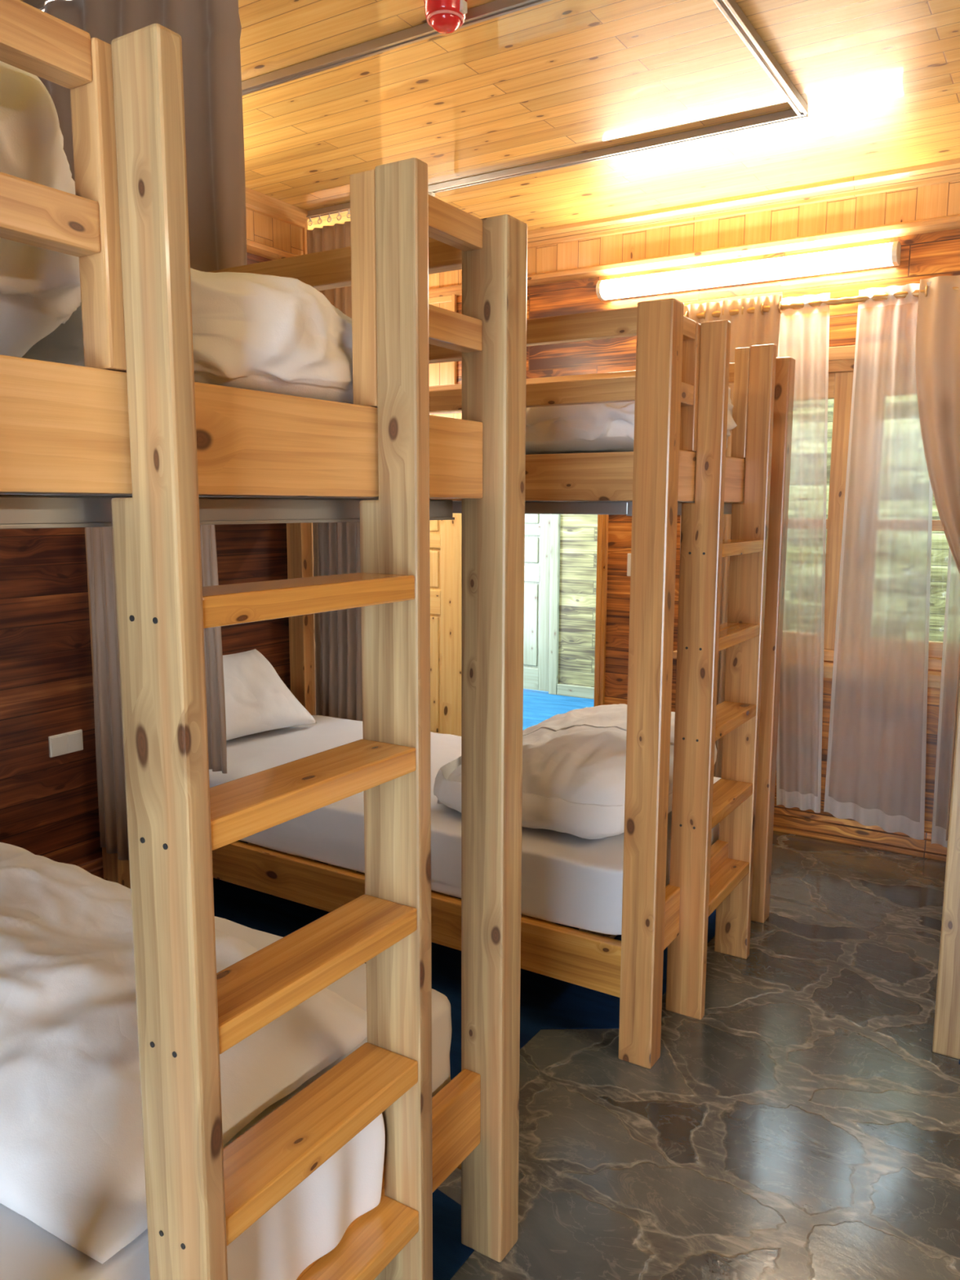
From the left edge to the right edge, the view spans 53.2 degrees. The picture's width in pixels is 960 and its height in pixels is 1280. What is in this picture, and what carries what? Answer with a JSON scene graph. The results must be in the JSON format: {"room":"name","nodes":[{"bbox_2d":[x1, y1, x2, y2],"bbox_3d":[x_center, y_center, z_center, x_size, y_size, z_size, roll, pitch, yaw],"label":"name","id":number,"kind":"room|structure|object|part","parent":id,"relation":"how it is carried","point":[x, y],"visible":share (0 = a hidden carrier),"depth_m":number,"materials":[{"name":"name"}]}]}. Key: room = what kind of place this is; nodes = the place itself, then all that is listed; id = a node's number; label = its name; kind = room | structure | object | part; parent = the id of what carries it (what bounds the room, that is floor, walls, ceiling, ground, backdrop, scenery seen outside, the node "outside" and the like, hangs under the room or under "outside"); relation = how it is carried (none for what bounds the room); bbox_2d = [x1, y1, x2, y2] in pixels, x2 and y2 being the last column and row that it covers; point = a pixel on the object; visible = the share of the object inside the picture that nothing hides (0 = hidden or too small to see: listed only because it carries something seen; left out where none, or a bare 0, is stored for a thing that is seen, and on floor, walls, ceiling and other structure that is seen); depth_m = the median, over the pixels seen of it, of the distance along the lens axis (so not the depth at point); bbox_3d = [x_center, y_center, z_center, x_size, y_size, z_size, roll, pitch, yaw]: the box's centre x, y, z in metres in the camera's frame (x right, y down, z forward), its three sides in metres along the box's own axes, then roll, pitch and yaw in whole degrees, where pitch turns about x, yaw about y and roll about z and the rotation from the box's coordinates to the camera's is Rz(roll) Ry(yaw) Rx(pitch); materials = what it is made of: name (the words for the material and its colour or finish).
{"room":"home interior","nodes":[
{"label":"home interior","id":0,"kind":"room"},
{"bbox_2d":[0,208,303,867],"bbox_3d":[-2.401,-0.311,2.725,0.120,3.040,5.500,5,9,32],"label":"wall","id":1,"kind":"structure","parent":0,"point":[49,806],"depth_m":3.84,"materials":[{"name":"brown wood"}]},
{"bbox_2d":[48,729,83,757],"bbox_3d":[-1.673,0.418,3.879,0.012,0.086,0.150,5,9,32],"label":"wall socket","id":2,"kind":"object","parent":1,"relation":"attached to","point":[72,741],"visible":1,"depth_m":3.87,"materials":[{"name":"white plastic"}]},
{"bbox_2d":[71,857,103,878],"bbox_3d":[-2.336,1.144,2.886,0.045,0.115,5.500,5,9,32],"label":"baseboard","id":3,"kind":"structure","parent":1,"relation":"attached to","point":[95,867],"depth_m":4.02,"materials":[{"name":"brown wood"}]},
{"bbox_2d":[246,239,297,260],"bbox_3d":[-2.327,-1.570,2.504,0.045,0.054,5.500,5,9,32],"label":"trim","id":4,"kind":"structure","parent":1,"relation":"attached to","point":[254,247],"depth_m":4.56,"materials":[{"name":"brown wood"}]},
{"bbox_2d":[245,187,308,228],"bbox_3d":[-2.324,-1.772,2.474,0.050,0.074,5.500,5,9,32],"label":"trim","id":5,"kind":"structure","parent":1,"relation":"attached to","point":[259,202],"depth_m":4.59,"materials":[{"name":"brown wood"}]},
{"bbox_2d":[20,0,959,231],"bbox_3d":[-0.288,-1.751,1.745,7.470,0.100,6.672,5,9,32],"label":"ceiling","id":6,"kind":"structure","parent":0,"point":[878,81],"depth_m":3.42,"materials":[{"name":"brown wood"}]},
{"bbox_2d":[22,0,53,11],"bbox_3d":[-0.865,-1.796,2.513,2.340,0.028,0.035,5,9,32],"label":"track","id":7,"kind":"object","parent":6,"relation":"attached to","point":[39,4],"visible":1,"depth_m":2.75,"materials":[{"name":"metal"}]},
{"bbox_2d":[0,0,247,274],"bbox_3d":[-1.232,-1.173,2.833,1.476,1.286,0.067,5,9,32],"label":"curtain","id":8,"kind":"object","parent":7,"relation":"hanging from","point":[209,30],"visible":0.09,"depth_m":2.48,"materials":[{"name":"beige fabric"}]},
{"bbox_2d":[241,0,551,95],"bbox_3d":[-0.485,-1.879,3.113,2.340,0.028,0.035,5,9,32],"label":"track","id":9,"kind":"object","parent":6,"relation":"attached to","point":[496,8],"visible":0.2,"depth_m":3.01,"materials":[{"name":"metal"}]},
{"bbox_2d":[423,0,467,34],"bbox_3d":[-0.097,-1.792,2.743,0.132,0.096,0.128,5,9,32],"label":"fire alarm","id":10,"kind":"object","parent":6,"relation":"attached to","point":[444,16],"visible":1,"depth_m":2.71,"materials":[{"name":"red plastic"}]},
{"bbox_2d":[306,109,808,219],"bbox_3d":[0.158,-2.022,4.145,2.445,0.028,0.035,5,9,32],"label":"track","id":11,"kind":"object","parent":6,"relation":"attached to","point":[781,117],"visible":0.92,"depth_m":3.91,"materials":[{"name":"metal"}]},
{"bbox_2d":[307,217,312,226],"bbox_3d":[-0.844,-2.080,4.771,0.029,0.041,0.006,5,9,32],"label":"curtain hook","id":12,"kind":"object","parent":11,"relation":"hanging from","point":[310,220],"visible":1,"depth_m":4.77,"materials":[{"name":"white plastic"}]},
{"bbox_2d":[317,215,322,224],"bbox_3d":[-0.791,-2.075,4.738,0.029,0.041,0.006,5,9,32],"label":"curtain hook","id":13,"kind":"object","parent":11,"relation":"hanging from","point":[319,219],"visible":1,"depth_m":4.74,"materials":[{"name":"white plastic"}]},
{"bbox_2d":[306,221,362,721],"bbox_3d":[-0.661,-0.782,4.837,0.481,2.515,0.066,5,9,32],"label":"curtain","id":14,"kind":"object","parent":13,"relation":"hanging from","point":[335,545],"visible":0.25,"depth_m":4.96,"materials":[{"name":"beige fabric"}]},
{"bbox_2d":[428,191,435,196],"bbox_3d":[-0.221,-1.969,4.392,0.031,0.149,0.030,5,9,32],"label":"chain","id":15,"kind":"object","parent":11,"relation":"hanging from","point":[431,193],"visible":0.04,"depth_m":4.37,"materials":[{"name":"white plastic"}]},
{"bbox_2d":[712,0,808,115],"bbox_3d":[0.661,-1.814,2.678,0.035,0.028,1.940,5,9,32],"label":"track","id":16,"kind":"object","parent":6,"relation":"attached to","point":[731,10],"visible":1,"depth_m":3.03,"materials":[{"name":"metal"}]},
{"bbox_2d":[428,180,959,831],"bbox_3d":[1.384,-0.581,4.729,7.350,3.040,0.120,5,9,32],"label":"wall","id":17,"kind":"structure","parent":0,"point":[925,255],"depth_m":4.66,"materials":[{"name":"brown wood"}]},
{"bbox_2d":[429,513,454,736],"bbox_3d":[-0.445,-0.251,5.891,0.740,2.030,0.046,5,9,32],"label":"door","id":18,"kind":"structure","parent":17,"relation":"in","point":[442,532],"depth_m":5.75,"materials":[{"name":"brown wood"}]},
{"bbox_3d":[-0.318,-0.874,5.711,0.170,0.445,0.018,5,9,32],"label":"panel","id":19,"kind":"part","parent":18,"relation":"part of","materials":[{"name":"brown wood"}]},
{"bbox_3d":[-0.319,-0.428,5.774,0.170,0.215,0.018,5,9,32],"label":"panel","id":20,"kind":"part","parent":18,"relation":"part of","materials":[{"name":"brown wood"}]},
{"bbox_3d":[-0.321,0.208,5.864,0.170,0.710,0.018,5,9,32],"label":"panel","id":21,"kind":"part","parent":18,"relation":"part of","materials":[{"name":"brown wood"}]},
{"bbox_2d":[428,294,456,386],"bbox_3d":[-0.456,-1.711,5.651,0.750,0.550,0.020,5,9,32],"label":"trim","id":22,"kind":"structure","parent":17,"relation":"attached to","point":[441,373],"depth_m":5.50,"materials":[{"name":"brown wood"}]},
{"bbox_2d":[431,413,462,737],"bbox_3d":[-0.449,-0.284,5.881,0.860,2.120,0.080,5,9,32],"label":"door frame","id":23,"kind":"structure","parent":17,"relation":"attached to","point":[457,415],"depth_m":5.65,"materials":[{"name":"brown wood"}]},
{"bbox_2d":[594,514,608,708],"bbox_3d":[0.356,-0.222,5.418,0.830,2.130,0.158,5,9,32],"label":"door frame","id":24,"kind":"structure","parent":17,"relation":"in","point":[602,519],"depth_m":5.15,"materials":[{"name":"orange wood"}]},
{"bbox_2d":[626,553,631,576],"bbox_3d":[0.813,-0.394,5.035,0.086,0.120,0.014,5,9,32],"label":"light switch","id":25,"kind":"object","parent":17,"relation":"attached to","point":[628,562],"visible":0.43,"depth_m":5.05,"materials":[{"name":"white plastic"}]},
{"bbox_2d":[428,213,959,297],"bbox_3d":[1.344,-1.837,4.481,7.350,0.054,0.045,5,9,32],"label":"trim","id":26,"kind":"structure","parent":17,"relation":"attached to","point":[948,222],"depth_m":4.53,"materials":[{"name":"brown wood"}]},
{"bbox_2d":[527,158,959,248],"bbox_3d":[1.343,-2.039,4.451,7.350,0.074,0.050,5,9,32],"label":"trim","id":27,"kind":"structure","parent":17,"relation":"attached to","point":[944,171],"depth_m":4.48,"materials":[{"name":"brown wood"}]},
{"bbox_2d":[595,241,901,301],"bbox_3d":[1.216,-1.736,4.537,1.420,0.097,0.101,5,9,32],"label":"lamp","id":28,"kind":"object","parent":17,"relation":"attached to","point":[886,255],"visible":1,"depth_m":4.46,"materials":[{"name":"white plastic"}]},
{"bbox_2d":[672,649,941,688],"bbox_3d":[1.726,0.153,4.504,1.700,0.072,0.105,5,9,32],"label":"trim","id":29,"kind":"structure","parent":17,"relation":"attached to","point":[934,677],"depth_m":4.32,"materials":[{"name":"brown wood"}]},
{"bbox_2d":[683,286,959,319],"bbox_3d":[1.738,-1.491,4.207,2.340,0.060,0.166,5,9,32],"label":"curtain rod","id":30,"kind":"object","parent":17,"relation":"attached to","point":[860,299],"visible":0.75,"depth_m":4.24,"materials":[{"name":"brown wood"}]},
{"bbox_2d":[680,294,782,777],"bbox_3d":[1.167,-0.403,4.644,0.474,2.390,0.073,5,9,32],"label":"drape","id":31,"kind":"object","parent":30,"relation":"hanging from","point":[747,330],"visible":0.09,"depth_m":4.50,"materials":[{"name":"beige fabric"}]},
{"bbox_2d":[760,302,764,315],"bbox_3d":[1.303,-1.522,4.414,0.009,0.057,0.057,5,9,32],"label":"curtain ring","id":32,"kind":"object","parent":30,"relation":"hanging from","point":[762,304],"visible":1,"depth_m":4.39,"materials":[{"name":"brown wood"}]},
{"bbox_2d":[778,301,782,314],"bbox_3d":[1.371,-1.515,4.372,0.009,0.057,0.057,5,9,32],"label":"curtain ring","id":33,"kind":"object","parent":30,"relation":"hanging from","point":[780,302],"visible":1,"depth_m":4.35,"materials":[{"name":"brown wood"}]},
{"bbox_2d":[776,293,830,813],"bbox_3d":[1.482,-0.370,4.455,0.315,2.370,0.039,5,9,32],"label":"sheer curtain","id":34,"kind":"object","parent":30,"relation":"hanging from","point":[804,332],"visible":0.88,"depth_m":4.44,"materials":[{"name":"white fabric"}]},
{"bbox_2d":[823,281,933,839],"bbox_3d":[1.810,-0.316,4.255,0.440,2.420,0.052,5,9,32],"label":"sheer curtain","id":35,"kind":"object","parent":30,"relation":"hanging from","point":[876,768],"visible":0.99,"depth_m":4.27,"materials":[{"name":"white fabric"}]},
{"bbox_2d":[924,285,928,297],"bbox_3d":[1.888,-1.469,4.052,0.009,0.057,0.057,5,9,32],"label":"curtain ring","id":36,"kind":"object","parent":30,"relation":"hanging from","point":[926,286],"visible":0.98,"depth_m":4.03,"materials":[{"name":"brown wood"}]},
{"bbox_2d":[915,275,959,840],"bbox_3d":[2.001,-0.314,4.067,0.412,2.400,0.130,5,9,32],"label":"drape","id":37,"kind":"object","parent":30,"relation":"hanging from","point":[937,355],"visible":0.84,"depth_m":4.00,"materials":[{"name":"beige fabric"}]},
{"bbox_2d":[931,547,959,847],"bbox_3d":[2.127,-0.282,4.076,0.280,2.435,0.033,5,9,32],"label":"sheer curtain","id":38,"kind":"object","parent":30,"relation":"hanging from","point":[951,642],"visible":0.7,"depth_m":4.21,"materials":[{"name":"white fabric"}]},
{"bbox_2d":[773,805,946,862],"bbox_3d":[2.560,0.988,4.105,4.460,0.115,0.045,5,9,32],"label":"baseboard","id":39,"kind":"structure","parent":17,"relation":"attached to","point":[788,820],"depth_m":4.58,"materials":[{"name":"brown wood"}]},
{"bbox_2d":[823,345,943,670],"bbox_3d":[1.775,-0.619,4.469,1.660,1.450,0.152,5,9,32],"label":"window","id":40,"kind":"structure","parent":17,"relation":"in","point":[841,358],"depth_m":4.46,"materials":[{"name":"brown wood"}]},
{"bbox_2d":[437,688,959,1279],"bbox_3d":[1.025,1.276,2.793,12.000,0.100,9.120,5,9,32],"label":"floor","id":41,"kind":"structure","parent":0,"point":[806,1126],"depth_m":2.54,"materials":[{"name":"grey stone"}]},
{"bbox_2d":[129,840,715,1279],"bbox_3d":[-1.325,1.297,2.221,2.380,0.003,5.220,5,9,32],"label":"carpet","id":42,"kind":"object","parent":41,"relation":"on","point":[546,1002],"visible":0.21,"depth_m":3.14,"materials":[{"name":"carpet"}]},
{"bbox_2d":[0,0,527,1279],"bbox_3d":[-1.257,0.246,2.076,2.472,2.126,1.225,5,9,32],"label":"bunk bed","id":43,"kind":"object","parent":42,"relation":"on","point":[135,420],"visible":0.91,"depth_m":1.42,"materials":[{"name":"brown wood"}]},
{"bbox_3d":[-0.516,-0.642,0.989,0.042,0.052,0.237,5,9,32],"label":"guard rail","id":44,"kind":"part","parent":43,"relation":"part of","materials":[{"name":"brown wood"}]},
{"bbox_3d":[-0.517,-0.462,1.015,0.042,0.057,0.237,5,9,32],"label":"guard rail","id":45,"kind":"part","parent":43,"relation":"part of","materials":[{"name":"brown wood"}]},
{"bbox_2d":[0,492,378,498],"bbox_3d":[-1.267,-0.367,1.997,2.216,0.138,1.069,5,9,32],"label":"mattress","id":46,"kind":"object","parent":43,"relation":"on","point":[1,493],"visible":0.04,"depth_m":1.44,"materials":[{"name":"fabric"}]},
{"bbox_2d":[0,83,80,357],"bbox_3d":[-0.912,-0.569,1.336,0.899,0.418,0.406,5,9,32],"label":"duvet","id":47,"kind":"object","parent":46,"relation":"on","point":[40,289],"visible":0.71,"depth_m":1.16,"materials":[{"name":"white fabric"}]},
{"bbox_2d":[20,272,353,404],"bbox_3d":[-0.449,-0.493,1.677,0.622,0.201,0.662,5,9,32],"label":"duvet","id":48,"kind":"object","parent":46,"relation":"on","point":[251,332],"visible":0.32,"depth_m":1.39,"materials":[{"name":"white fabric"}]},
{"bbox_2d":[0,875,451,1279],"bbox_3d":[-1.237,0.848,2.148,2.296,0.247,1.138,5,9,32],"label":"mattress","id":49,"kind":"object","parent":43,"relation":"on","point":[312,1220],"visible":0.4,"depth_m":1.55,"materials":[{"name":"fabric"}]},
{"bbox_2d":[0,844,367,1264],"bbox_3d":[-0.961,0.645,1.959,1.513,0.210,0.898,5,9,32],"label":"duvet","id":50,"kind":"object","parent":49,"relation":"on","point":[72,1160],"visible":0.69,"depth_m":1.63,"materials":[{"name":"white fabric"}]},
{"bbox_3d":[-1.275,-0.278,2.015,2.233,0.039,1.055,5,9,32],"label":"steel frame","id":51,"kind":"part","parent":43,"relation":"part of","materials":[{"name":"grey metal"}]},
{"bbox_3d":[-0.297,-0.282,1.396,0.047,0.144,1.069,5,9,32],"label":"foot rail","id":52,"kind":"part","parent":43,"relation":"part of","materials":[{"name":"brown wood"}]},
{"bbox_3d":[-0.970,-0.834,2.414,2.238,0.068,0.042,5,9,32],"label":"guard rail","id":53,"kind":"part","parent":43,"relation":"part of","materials":[{"name":"brown wood"}]},
{"bbox_3d":[-0.299,1.048,1.582,0.042,0.158,1.069,5,9,32],"label":"foot rail","id":54,"kind":"part","parent":43,"relation":"part of","materials":[{"name":"orange wood"}]},
{"bbox_3d":[-0.972,-0.430,2.471,2.238,0.132,0.042,5,9,32],"label":"rail","id":55,"kind":"part","parent":43,"relation":"part of","materials":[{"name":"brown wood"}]},
{"bbox_3d":[-0.971,-0.661,2.438,2.238,0.062,0.042,5,9,32],"label":"guard rail","id":56,"kind":"part","parent":43,"relation":"part of","materials":[{"name":"brown wood"}]},
{"bbox_3d":[-0.085,-0.557,1.698,0.042,0.057,0.274,5,9,32],"label":"guard rail","id":57,"kind":"part","parent":43,"relation":"part of","materials":[{"name":"brown wood"}]},
{"bbox_3d":[-0.084,-0.737,1.672,0.042,0.052,0.274,5,9,32],"label":"guard rail","id":58,"kind":"part","parent":43,"relation":"part of","materials":[{"name":"brown wood"}]},
{"bbox_3d":[0.025,0.267,1.952,0.102,2.126,0.078,5,9,32],"label":"post","id":59,"kind":"part","parent":43,"relation":"part of","materials":[{"name":"brown wood"}]},
{"bbox_2d":[84,297,795,1068],"bbox_3d":[-0.204,0.015,3.743,2.472,2.126,1.225,5,9,32],"label":"bunk bed","id":60,"kind":"object","parent":42,"relation":"on","point":[683,374],"visible":0.54,"depth_m":2.89,"materials":[{"name":"brown wood"}]},
{"bbox_2d":[84,526,128,860],"bbox_3d":[-1.467,0.187,3.800,0.213,1.440,0.041,5,9,32],"label":"curtain","id":61,"kind":"object","parent":60,"relation":"hanging from","point":[109,752],"visible":0.73,"depth_m":3.81,"materials":[{"name":"beige fabric"}]},
{"bbox_3d":[-1.513,-0.010,3.884,0.100,2.126,0.078,5,9,32],"label":"post","id":62,"kind":"part","parent":60,"relation":"part of","materials":[{"name":"brown wood"}]},
{"bbox_2d":[200,524,226,773],"bbox_3d":[-1.008,-0.001,3.567,0.148,1.000,0.030,5,9,32],"label":"curtain","id":63,"kind":"object","parent":60,"relation":"hanging from","point":[214,669],"visible":0.52,"depth_m":3.57,"materials":[{"name":"beige fabric"}]},
{"bbox_3d":[-0.905,-0.143,4.847,0.100,2.126,0.078,5,9,32],"label":"post","id":64,"kind":"part","parent":60,"relation":"part of","materials":[{"name":"brown wood"}]},
{"bbox_3d":[-0.519,0.882,3.394,2.238,0.157,0.042,5,9,32],"label":"rail","id":65,"kind":"part","parent":60,"relation":"part of","materials":[{"name":"orange wood"}]},
{"bbox_2d":[208,715,720,935],"bbox_3d":[-0.216,0.624,3.834,2.216,0.227,1.134,5,9,32],"label":"mattress","id":66,"kind":"object","parent":60,"relation":"on","point":[567,879],"visible":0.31,"depth_m":3.20,"materials":[{"name":"fabric"}]},
{"bbox_2d":[222,648,317,740],"bbox_3d":[-1.068,0.237,4.361,0.304,0.365,0.635,6,10,38],"label":"pillow","id":67,"kind":"object","parent":66,"relation":"on","point":[257,700],"visible":0.67,"depth_m":4.31,"materials":[{"name":"white fabric"}]},
{"bbox_2d":[433,705,675,839],"bbox_3d":[0.342,0.425,3.362,0.898,0.302,0.873,5,9,32],"label":"duvet","id":68,"kind":"object","parent":66,"relation":"on","point":[574,762],"visible":0.42,"depth_m":3.05,"materials":[{"name":"white fabric"}]},
{"bbox_3d":[-0.514,-0.530,3.195,2.238,0.132,0.042,5,9,32],"label":"rail","id":69,"kind":"part","parent":60,"relation":"part of","materials":[{"name":"brown wood"}]},
{"bbox_3d":[-0.513,-0.761,3.162,2.238,0.062,0.042,5,9,32],"label":"guard rail","id":70,"kind":"part","parent":60,"relation":"part of","materials":[{"name":"brown wood"}]},
{"bbox_3d":[0.083,-1.065,4.081,2.238,0.068,0.042,5,9,32],"label":"guard rail","id":71,"kind":"part","parent":60,"relation":"part of","materials":[{"name":"brown wood"}]},
{"bbox_3d":[-0.513,-0.934,3.138,2.238,0.068,0.042,5,9,32],"label":"guard rail","id":72,"kind":"part","parent":60,"relation":"part of","materials":[{"name":"brown wood"}]},
{"bbox_3d":[-0.222,-0.510,3.682,2.233,0.039,1.055,5,9,32],"label":"steel frame","id":73,"kind":"part","parent":60,"relation":"part of","materials":[{"name":"grey metal"}]},
{"bbox_2d":[532,501,693,502],"bbox_3d":[-0.211,-0.599,3.663,2.215,0.139,1.070,5,9,32],"label":"mattress","id":74,"kind":"object","parent":60,"relation":"on","point":[532,501],"visible":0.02,"depth_m":3.26,"materials":[{"name":"fabric"}]},
{"bbox_2d":[525,392,742,454],"bbox_3d":[0.449,-0.744,3.200,0.798,0.264,0.926,5,9,32],"label":"duvet","id":75,"kind":"object","parent":74,"relation":"on","point":[609,427],"visible":0.23,"depth_m":2.83,"materials":[{"name":"white fabric"}]},
{"bbox_3d":[0.469,0.170,2.656,0.102,2.126,0.078,5,9,32],"label":"post","id":76,"kind":"part","parent":60,"relation":"part of","materials":[{"name":"brown wood"}]},
{"bbox_3d":[0.537,-0.694,2.681,0.042,0.057,0.237,5,9,32],"label":"guard rail","id":77,"kind":"part","parent":60,"relation":"part of","materials":[{"name":"brown wood"}]},
{"bbox_3d":[0.537,-0.873,2.656,0.042,0.052,0.237,5,9,32],"label":"guard rail","id":78,"kind":"part","parent":60,"relation":"part of","materials":[{"name":"brown wood"}]},
{"bbox_3d":[0.754,0.816,3.249,0.042,0.158,1.069,5,9,32],"label":"foot rail","id":79,"kind":"part","parent":60,"relation":"part of","materials":[{"name":"orange wood"}]},
{"bbox_3d":[0.756,-0.514,3.063,0.047,0.144,1.069,5,9,32],"label":"foot rail","id":80,"kind":"part","parent":60,"relation":"part of","materials":[{"name":"brown wood"}]},
{"bbox_3d":[1.078,0.036,3.619,0.102,2.126,0.078,5,9,32],"label":"post","id":81,"kind":"part","parent":60,"relation":"part of","materials":[{"name":"brown wood"}]},
{"bbox_3d":[2.889,1.221,2.852,2.470,0.003,1.710,5,9,32],"label":"carpet","id":82,"kind":"object","parent":41,"relation":"on","visible":0},
{"bbox_2d":[932,679,959,1058],"bbox_3d":[2.686,0.189,2.572,2.472,2.126,1.225,5,9,32],"label":"bunk bed","id":83,"kind":"object","parent":82,"relation":"on","point":[946,1033],"visible":1,"depth_m":2.78,"materials":[{"name":"brown wood"}]},
{"bbox_2d":[558,399,949,687],"bbox_3d":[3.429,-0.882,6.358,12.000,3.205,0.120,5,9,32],"label":"window","id":84,"kind":"structure","parent":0,"point":[578,532],"depth_m":7.98,"materials":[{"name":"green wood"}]},
{"bbox_2d":[523,513,551,691],"bbox_3d":[0.240,-0.596,8.356,0.880,2.030,0.046,5,9,32],"label":"door","id":85,"kind":"structure","parent":84,"relation":"in","point":[537,526],"depth_m":8.21,"materials":[{"name":"white wood"}]},
{"bbox_3d":[0.394,-0.134,8.310,0.240,0.710,0.018,5,9,32],"label":"panel","id":86,"kind":"part","parent":85,"relation":"part of","materials":[{"name":"white wood"}]},
{"bbox_3d":[0.396,-0.770,8.220,0.240,0.215,0.018,5,9,32],"label":"panel","id":87,"kind":"part","parent":85,"relation":"part of","materials":[{"name":"white wood"}]},
{"bbox_3d":[0.397,-1.216,8.158,0.240,0.445,0.018,5,9,32],"label":"panel","id":88,"kind":"part","parent":85,"relation":"part of","materials":[{"name":"white wood"}]},
{"bbox_2d":[548,514,560,694],"bbox_3d":[0.240,-0.628,8.355,1.035,2.125,0.090,5,9,32],"label":"door frame","id":89,"kind":"structure","parent":84,"relation":"attached to","point":[555,518],"depth_m":8.10,"materials":[{"name":"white wood"}]},
{"bbox_2d":[556,683,594,699],"bbox_3d":[4.566,0.773,5.779,9.210,0.095,0.030,5,9,32],"label":"baseboard","id":90,"kind":"structure","parent":84,"relation":"attached to","point":[587,692],"depth_m":8.09,"materials":[{"name":"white wood"}]},
{"bbox_3d":[-1.652,-0.686,5.404,1.480,3.040,0.120,5,9,32],"label":"wall","id":91,"kind":"structure","parent":0,"visible":0},
{"bbox_2d":[302,219,315,715],"bbox_3d":[-0.934,-0.633,5.044,0.142,3.040,0.025,5,9,32],"label":"trim","id":92,"kind":"structure","parent":91,"relation":"attached to","point":[304,229],"depth_m":5.01,"materials":[{"name":"brown wood"}]}
]}

